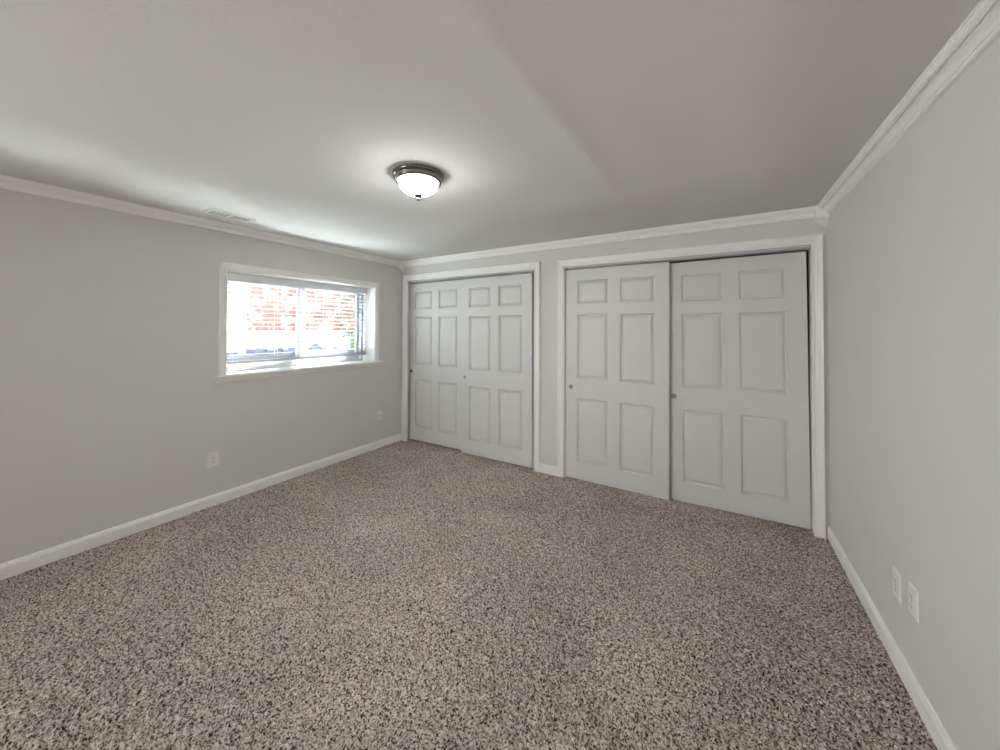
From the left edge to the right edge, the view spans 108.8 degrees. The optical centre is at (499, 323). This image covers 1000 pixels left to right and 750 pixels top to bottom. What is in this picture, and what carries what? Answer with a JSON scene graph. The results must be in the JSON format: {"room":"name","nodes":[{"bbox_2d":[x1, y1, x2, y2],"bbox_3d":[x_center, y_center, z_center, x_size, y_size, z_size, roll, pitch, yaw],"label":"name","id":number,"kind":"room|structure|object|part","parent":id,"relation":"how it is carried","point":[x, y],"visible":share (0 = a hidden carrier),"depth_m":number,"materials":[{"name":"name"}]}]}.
{"room":"empty bedroom","nodes":[
{"label":"empty bedroom","id":0,"kind":"room"},
{"bbox_2d":[0,188,438,568],"bbox_3d":[-2.863,0.309,2.255,0.280,2.520,7.700,0,-1,31],"label":"wall","id":1,"kind":"structure","parent":0,"point":[113,411],"depth_m":2.50,"materials":[{"name":"beige paint"}]},
{"bbox_2d":[0,433,401,580],"bbox_3d":[-2.975,1.401,1.780,0.014,0.088,6.600,0,-1,31],"label":"baseboard","id":2,"kind":"structure","parent":1,"relation":"attached to","point":[23,564],"depth_m":2.61,"materials":[{"name":"white paint"}]},
{"bbox_2d":[0,174,401,265],"bbox_3d":[-2.946,-0.806,1.795,0.066,0.062,6.600,0,-1,31],"label":"trim","id":3,"kind":"structure","parent":1,"relation":"attached to","point":[6,182],"depth_m":2.60,"materials":[{"name":"white paint"}]},
{"bbox_2d":[208,451,218,467],"bbox_3d":[-2.307,1.091,2.883,0.009,0.116,0.072,0,-1,31],"label":"wall outlet","id":4,"kind":"object","parent":1,"relation":"attached to","point":[213,458],"visible":1,"depth_m":2.88,"materials":[{"name":"white plastic"}]},
{"bbox_2d":[214,262,382,383],"bbox_3d":[-1.973,-0.003,3.671,0.318,0.991,1.670,0,-1,31],"label":"window","id":5,"kind":"structure","parent":1,"relation":"in","point":[259,370],"depth_m":3.66,"materials":[{"name":"white paint"}]},
{"bbox_3d":[-2.271,-0.042,2.941,0.020,0.934,0.052,0,-1,31],"label":"casing","id":6,"kind":"part","parent":5,"relation":"part of","materials":[{"name":"white paint"}]},
{"bbox_3d":[-2.240,-0.009,3.431,0.026,0.814,0.750,0,-1,31],"label":"sash","id":7,"kind":"part","parent":5,"relation":"part of","materials":[{"name":"white plastic"}]},
{"bbox_3d":[-2.079,-0.005,3.732,0.075,0.882,1.500,0,-1,31],"label":"frame","id":8,"kind":"part","parent":5,"relation":"part of","materials":[{"name":"white plastic"}]},
{"bbox_2d":[227,272,366,364],"bbox_3d":[-2.008,-0.040,3.690,0.060,0.800,1.478,0,-1,31],"label":"window blind","id":9,"kind":"object","parent":5,"relation":"attached to","point":[232,276],"visible":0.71,"depth_m":3.55,"materials":[{"name":"white plastic"}]},
{"bbox_3d":[-2.011,0.349,3.686,0.052,0.020,1.472,0,-1,31],"label":"rail","id":10,"kind":"part","parent":9,"relation":"part of","materials":[{"name":"white plastic"}]},
{"bbox_3d":[-1.866,-0.473,3.609,0.020,0.052,1.604,0,-1,31],"label":"head casing","id":11,"kind":"part","parent":5,"relation":"part of","materials":[{"name":"white paint"}]},
{"bbox_3d":[-1.944,0.441,3.643,0.243,0.018,1.500,0,-1,31],"label":"sill","id":12,"kind":"part","parent":5,"relation":"part of","materials":[{"name":"white paint"}]},
{"bbox_3d":[-1.911,0.000,4.029,0.026,0.814,0.750,0,-1,31],"label":"sash","id":13,"kind":"part","parent":5,"relation":"part of","materials":[{"name":"white plastic"}]},
{"bbox_3d":[-1.464,-0.022,4.266,0.020,0.934,0.052,0,-1,31],"label":"casing","id":14,"kind":"part","parent":5,"relation":"part of","materials":[{"name":"white paint"}]},
{"bbox_2d":[377,410,381,420],"bbox_3d":[-1.440,1.100,4.300,0.015,0.116,0.072,0,-1,31],"label":"wall plate","id":15,"kind":"object","parent":1,"relation":"attached to","point":[379,413],"visible":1,"depth_m":4.29,"materials":[{"name":"white plastic"}]},
{"bbox_2d":[0,439,937,749],"bbox_3d":[-1.194,1.443,0.750,4.127,0.025,6.695,0,-1,31],"label":"floor","id":16,"kind":"structure","parent":0,"point":[412,594],"depth_m":1.71,"materials":[{"name":"beige carpet"}]},
{"bbox_2d":[0,0,979,260],"bbox_3d":[-1.212,-0.902,0.740,4.126,0.127,6.600,0,-1,31],"label":"ceiling","id":17,"kind":"structure","parent":0,"point":[541,121],"depth_m":1.36,"materials":[{"name":"paint"}]},
{"bbox_2d":[202,208,255,222],"bbox_3d":[-2.049,-0.819,2.719,0.132,0.007,0.304,0,-1,31],"label":"ceiling vent","id":18,"kind":"object","parent":17,"relation":"in","point":[208,211],"visible":1,"depth_m":2.70,"materials":[{"name":"white metal"}]},
{"bbox_2d":[392,164,443,200],"bbox_3d":[-0.452,-0.754,1.982,0.282,0.146,0.282,0,-1,31],"label":"ceiling light","id":19,"kind":"object","parent":17,"relation":"attached to","point":[418,181],"visible":1,"depth_m":1.90,"materials":[{"name":"silver metal"}]},
{"bbox_3d":[-0.452,-0.752,1.982,0.216,0.077,0.216,0,-1,31],"label":"lamp shade","id":20,"kind":"part","parent":19,"relation":"part of","materials":[{"name":"white glass"}]},
{"bbox_2d":[403,218,829,538],"bbox_3d":[0.533,0.338,3.593,4.126,2.520,0.120,0,-1,31],"label":"wall","id":21,"kind":"structure","parent":0,"point":[548,259],"depth_m":3.45,"materials":[{"name":"beige paint"}]},
{"bbox_2d":[399,261,406,272],"bbox_3d":[-1.245,-0.728,4.580,0.072,0.135,0.072,0,-1,31],"label":"trim","id":22,"kind":"structure","parent":21,"relation":"attached to","point":[402,266],"depth_m":4.56,"materials":[{"name":"white paint"}]},
{"bbox_2d":[402,261,540,472],"bbox_3d":[-0.390,0.435,4.144,1.925,2.115,0.157,0,-1,31],"label":"door frame","id":23,"kind":"structure","parent":21,"relation":"in","point":[530,267],"depth_m":3.95,"materials":[{"name":"white paint"}]},
{"bbox_3d":[-1.211,0.433,4.568,0.080,2.107,0.027,0,-1,31],"label":"casing","id":24,"kind":"part","parent":23,"relation":"part of","materials":[{"name":"white paint"}]},
{"bbox_2d":[408,280,460,449],"bbox_3d":[-0.790,0.476,4.417,0.909,1.992,0.036,-1,-1,31],"label":"closet door","id":25,"kind":"structure","parent":23,"relation":"attached to","point":[434,343],"depth_m":4.40,"materials":[{"name":"white paint"}]},
{"bbox_3d":[-0.962,-0.299,4.528,0.290,0.223,0.020,-1,-1,31],"label":"raised panel","id":26,"kind":"part","parent":25,"relation":"part of","materials":[{"name":"white paint"}]},
{"bbox_3d":[-0.962,0.217,4.520,0.290,0.610,0.020,-1,-1,31],"label":"raised panel","id":27,"kind":"part","parent":25,"relation":"part of","materials":[{"name":"white paint"}]},
{"bbox_3d":[-0.961,1.010,4.508,0.290,0.608,0.020,-1,-1,31],"label":"raised panel","id":28,"kind":"part","parent":25,"relation":"part of","materials":[{"name":"white paint"}]},
{"bbox_3d":[-0.625,-0.303,4.322,0.290,0.223,0.020,-1,-1,31],"label":"raised panel","id":29,"kind":"part","parent":25,"relation":"part of","materials":[{"name":"white paint"}]},
{"bbox_3d":[-0.624,0.214,4.314,0.290,0.610,0.020,-1,-1,31],"label":"raised panel","id":30,"kind":"part","parent":25,"relation":"part of","materials":[{"name":"white paint"}]},
{"bbox_3d":[-0.624,1.007,4.302,0.290,0.608,0.020,-1,-1,31],"label":"raised panel","id":31,"kind":"part","parent":25,"relation":"part of","materials":[{"name":"white paint"}]},
{"bbox_3d":[-0.420,-0.589,4.102,1.925,0.070,0.027,0,-1,31],"label":"head casing","id":32,"kind":"part","parent":23,"relation":"part of","materials":[{"name":"white paint"}]},
{"bbox_2d":[461,273,533,467],"bbox_3d":[-0.053,0.476,3.911,0.909,1.992,0.036,-1,-1,31],"label":"closet door","id":33,"kind":"structure","parent":23,"relation":"attached to","point":[497,390],"depth_m":3.88,"materials":[{"name":"white paint"}]},
{"bbox_3d":[-0.225,-0.300,4.021,0.290,0.223,0.020,-1,-1,31],"label":"raised panel","id":34,"kind":"part","parent":33,"relation":"part of","materials":[{"name":"white paint"}]},
{"bbox_3d":[-0.225,0.216,4.013,0.290,0.610,0.020,-1,-1,31],"label":"raised panel","id":35,"kind":"part","parent":33,"relation":"part of","materials":[{"name":"white paint"}]},
{"bbox_3d":[-0.224,1.009,4.001,0.290,0.608,0.020,-1,-1,31],"label":"raised panel","id":36,"kind":"part","parent":33,"relation":"part of","materials":[{"name":"white paint"}]},
{"bbox_3d":[0.112,-0.304,3.816,0.290,0.223,0.020,-1,-1,31],"label":"raised panel","id":37,"kind":"part","parent":33,"relation":"part of","materials":[{"name":"white paint"}]},
{"bbox_3d":[0.113,0.213,3.808,0.290,0.610,0.020,-1,-1,31],"label":"raised panel","id":38,"kind":"part","parent":33,"relation":"part of","materials":[{"name":"white paint"}]},
{"bbox_3d":[0.114,1.006,3.795,0.290,0.608,0.020,-1,-1,31],"label":"raised panel","id":39,"kind":"part","parent":33,"relation":"part of","materials":[{"name":"white paint"}]},
{"bbox_3d":[0.370,0.426,3.605,0.066,2.107,0.027,0,-1,31],"label":"casing","id":40,"kind":"part","parent":23,"relation":"part of","materials":[{"name":"white paint"}]},
{"bbox_2d":[540,463,556,475],"bbox_3d":[0.479,1.435,3.531,0.194,0.088,0.014,0,-1,31],"label":"baseboard","id":41,"kind":"structure","parent":21,"relation":"attached to","point":[544,468],"depth_m":3.52,"materials":[{"name":"white paint"}]},
{"bbox_2d":[403,206,814,266],"bbox_3d":[0.488,-0.772,3.529,4.126,0.062,0.066,0,-1,31],"label":"trim","id":42,"kind":"structure","parent":21,"relation":"attached to","point":[806,212],"depth_m":3.09,"materials":[{"name":"white paint"}]},
{"bbox_2d":[557,233,825,538],"bbox_3d":[1.432,0.431,3.034,1.957,2.104,0.157,0,-1,31],"label":"door frame","id":43,"kind":"structure","parent":21,"relation":"in","point":[813,243],"depth_m":2.61,"materials":[{"name":"white paint"}]},
{"bbox_3d":[0.589,0.430,3.472,0.062,2.096,0.027,0,-1,31],"label":"casing","id":44,"kind":"part","parent":43,"relation":"part of","materials":[{"name":"white paint"}]},
{"bbox_2d":[565,262,669,499],"bbox_3d":[1.034,0.475,3.248,0.909,1.992,0.036,0,-1,31],"label":"closet door","id":45,"kind":"structure","parent":43,"relation":"attached to","point":[618,317],"depth_m":3.21,"materials":[{"name":"white paint"}]},
{"bbox_3d":[0.868,-0.303,3.355,0.290,0.223,0.020,0,-1,31],"label":"raised panel","id":46,"kind":"part","parent":45,"relation":"part of","materials":[{"name":"white paint"}]},
{"bbox_3d":[0.865,0.214,3.350,0.290,0.610,0.020,0,-1,31],"label":"raised panel","id":47,"kind":"part","parent":45,"relation":"part of","materials":[{"name":"white paint"}]},
{"bbox_3d":[0.859,1.006,3.341,0.290,0.608,0.020,0,-1,31],"label":"raised panel","id":48,"kind":"part","parent":45,"relation":"part of","materials":[{"name":"white paint"}]},
{"bbox_3d":[1.197,1.006,3.135,0.290,0.608,0.020,0,-1,31],"label":"raised panel","id":49,"kind":"part","parent":45,"relation":"part of","materials":[{"name":"white paint"}]},
{"bbox_3d":[1.205,-0.303,3.150,0.290,0.223,0.020,0,-1,31],"label":"raised panel","id":50,"kind":"part","parent":45,"relation":"part of","materials":[{"name":"white paint"}]},
{"bbox_3d":[1.202,0.213,3.144,0.290,0.610,0.020,0,-1,31],"label":"raised panel","id":51,"kind":"part","parent":45,"relation":"part of","materials":[{"name":"white paint"}]},
{"bbox_3d":[1.401,-0.588,2.992,1.957,0.066,0.027,0,-1,31],"label":"head casing","id":52,"kind":"part","parent":43,"relation":"part of","materials":[{"name":"white paint"}]},
{"bbox_2d":[669,251,810,529],"bbox_3d":[1.827,0.476,2.825,0.926,1.992,0.036,-1,-1,31],"label":"closet door","id":53,"kind":"structure","parent":43,"relation":"attached to","point":[739,443],"depth_m":2.78,"materials":[{"name":"white paint"}]},
{"bbox_3d":[1.650,-0.299,2.938,0.295,0.223,0.020,-1,-1,31],"label":"raised panel","id":54,"kind":"part","parent":53,"relation":"part of","materials":[{"name":"white paint"}]},
{"bbox_3d":[1.652,0.218,2.930,0.295,0.610,0.020,-1,-1,31],"label":"raised panel","id":55,"kind":"part","parent":53,"relation":"part of","materials":[{"name":"white paint"}]},
{"bbox_3d":[1.654,1.011,2.916,0.295,0.608,0.020,-1,-1,31],"label":"raised panel","id":56,"kind":"part","parent":53,"relation":"part of","materials":[{"name":"white paint"}]},
{"bbox_3d":[1.994,-0.303,2.729,0.295,0.223,0.020,-1,-1,31],"label":"raised panel","id":57,"kind":"part","parent":53,"relation":"part of","materials":[{"name":"white paint"}]},
{"bbox_3d":[1.995,0.213,2.720,0.295,0.610,0.020,-1,-1,31],"label":"raised panel","id":58,"kind":"part","parent":53,"relation":"part of","materials":[{"name":"white paint"}]},
{"bbox_3d":[1.998,1.006,2.707,0.295,0.608,0.020,-1,-1,31],"label":"raised panel","id":59,"kind":"part","parent":53,"relation":"part of","materials":[{"name":"white paint"}]},
{"bbox_3d":[2.208,0.423,2.485,0.060,2.096,0.027,0,-1,31],"label":"casing","id":60,"kind":"part","parent":43,"relation":"part of","materials":[{"name":"white paint"}]},
{"bbox_2d":[813,206,829,226],"bbox_3d":[2.216,-0.740,2.470,0.074,0.144,0.074,0,-1,31],"label":"trim","id":61,"kind":"structure","parent":21,"relation":"attached to","point":[821,216],"depth_m":2.45,"materials":[{"name":"white paint"}]},
{"bbox_2d":[444,250,805,387],"bbox_3d":[0.902,0.347,4.200,4.126,2.520,0.100,0,-1,31],"label":"door frame","id":62,"kind":"structure","parent":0,"point":[800,250],"depth_m":3.55,"materials":[{"name":"paint"}]},
{"bbox_2d":[806,36,999,749],"bbox_3d":[0.832,0.292,0.004,0.120,2.520,7.700,0,-1,31],"label":"wall","id":63,"kind":"structure","parent":0,"point":[913,248],"depth_m":1.28,"materials":[{"name":"beige paint"}]},
{"bbox_2d":[827,526,956,749],"bbox_3d":[0.537,1.384,-0.360,0.014,0.088,6.600,0,-1,31],"label":"baseboard","id":64,"kind":"structure","parent":63,"relation":"attached to","point":[942,740],"depth_m":1.50,"materials":[{"name":"white paint"}]},
{"bbox_2d":[893,566,901,603],"bbox_3d":[1.686,1.109,1.524,0.009,0.116,0.072,0,-1,31],"label":"wall outlet","id":65,"kind":"object","parent":63,"relation":"attached to","point":[897,587],"visible":1,"depth_m":1.51,"materials":[{"name":"white plastic"}]},
{"bbox_2d":[817,0,999,212],"bbox_3d":[0.522,-0.822,-0.317,0.066,0.062,6.600,0,-1,31],"label":"trim","id":66,"kind":"structure","parent":63,"relation":"attached to","point":[980,29],"depth_m":1.21,"materials":[{"name":"white paint"}]},
{"bbox_2d":[908,581,918,622],"bbox_3d":[1.608,1.080,1.395,0.009,0.116,0.072,0,-1,31],"label":"wall outlet","id":67,"kind":"object","parent":63,"relation":"attached to","point":[913,594],"visible":1,"depth_m":1.39,"materials":[{"name":"white plastic"}]},
{"label":"outside","id":68,"kind":"structure","parent":0,"visible":0},
{"bbox_2d":[227,348,353,361],"bbox_3d":[-7.173,0.895,10.552,15.719,0.300,28.000,0,-1,31],"label":"ground","id":69,"kind":"structure","parent":68,"point":[232,358],"depth_m":8.44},
{"bbox_2d":[227,281,246,353],"bbox_3d":[-8.218,-0.320,5.117,0.120,1.980,8.120,0,-1,31],"label":"fence","id":70,"kind":"object","parent":69,"relation":"on","point":[230,335],"visible":0.03,"depth_m":8.43,"materials":[{"name":"white plastic"}]},
{"bbox_3d":[-8.218,-0.285,5.117,0.040,1.790,8.000,0,-1,31],"label":"fence panel","id":71,"kind":"part","parent":70,"relation":"part of","materials":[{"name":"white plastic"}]},
{"bbox_3d":[-6.137,-0.269,8.533,0.120,1.980,0.120,0,-1,31],"label":"fence post","id":72,"kind":"part","parent":70,"relation":"part of","materials":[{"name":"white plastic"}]},
{"bbox_2d":[253,348,266,354],"bbox_3d":[-5.569,0.662,8.301,0.297,0.215,0.288,0,-1,31],"label":"garden stone","id":73,"kind":"object","parent":69,"relation":"on","point":[257,350],"visible":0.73,"depth_m":8.24,"materials":[{"name":"grey stone"}]},
{"bbox_2d":[273,348,283,354],"bbox_3d":[-5.252,0.670,8.557,0.234,0.228,0.265,0,-1,31],"label":"garden stone","id":74,"kind":"object","parent":69,"relation":"on","point":[278,349],"visible":0.58,"depth_m":8.47,"materials":[{"name":"grey stone"}]},
{"bbox_2d":[281,350,294,356],"bbox_3d":[-4.593,0.658,7.764,0.266,0.186,0.214,1,-1,-35],"label":"garden stone","id":75,"kind":"object","parent":69,"relation":"on","point":[287,351],"visible":0.47,"depth_m":7.70,"materials":[{"name":"white stone"}]},
{"bbox_2d":[246,283,354,349],"bbox_3d":[-5.236,-1.348,14.441,4.800,4.300,9.400,0,-1,31],"label":"house","id":76,"kind":"structure","parent":69,"relation":"on","point":[319,324],"depth_m":10.42,"materials":[{"name":"red brick"}]},
{"bbox_2d":[308,344,320,350],"bbox_3d":[-4.861,0.664,9.424,0.288,0.293,0.356,0,-1,31],"label":"garden stone","id":77,"kind":"object","parent":69,"relation":"on","point":[313,346],"visible":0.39,"depth_m":9.29,"materials":[{"name":"grey stone"}]},
{"bbox_2d":[314,349,332,355],"bbox_3d":[-3.531,0.638,7.181,0.336,0.283,0.368,0,-1,10],"label":"garden stone","id":78,"kind":"object","parent":69,"relation":"on","point":[322,349],"visible":0.28,"depth_m":7.10,"materials":[{"name":"white stone"}]},
{"bbox_2d":[332,293,354,339],"bbox_3d":[-3.651,-0.114,9.554,1.478,1.724,1.469,0,-1,31],"label":"shrub","id":79,"kind":"object","parent":69,"relation":"on","point":[348,299],"visible":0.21,"depth_m":9.23,"materials":[{"name":"green plant"}]},
{"bbox_2d":[350,333,354,350],"bbox_3d":[-2.917,0.407,7.668,0.571,0.638,0.571,0,-1,31],"label":"shrub","id":80,"kind":"object","parent":69,"relation":"on","point":[352,337],"visible":0.06,"depth_m":7.53,"materials":[{"name":"green plant"}]}
]}

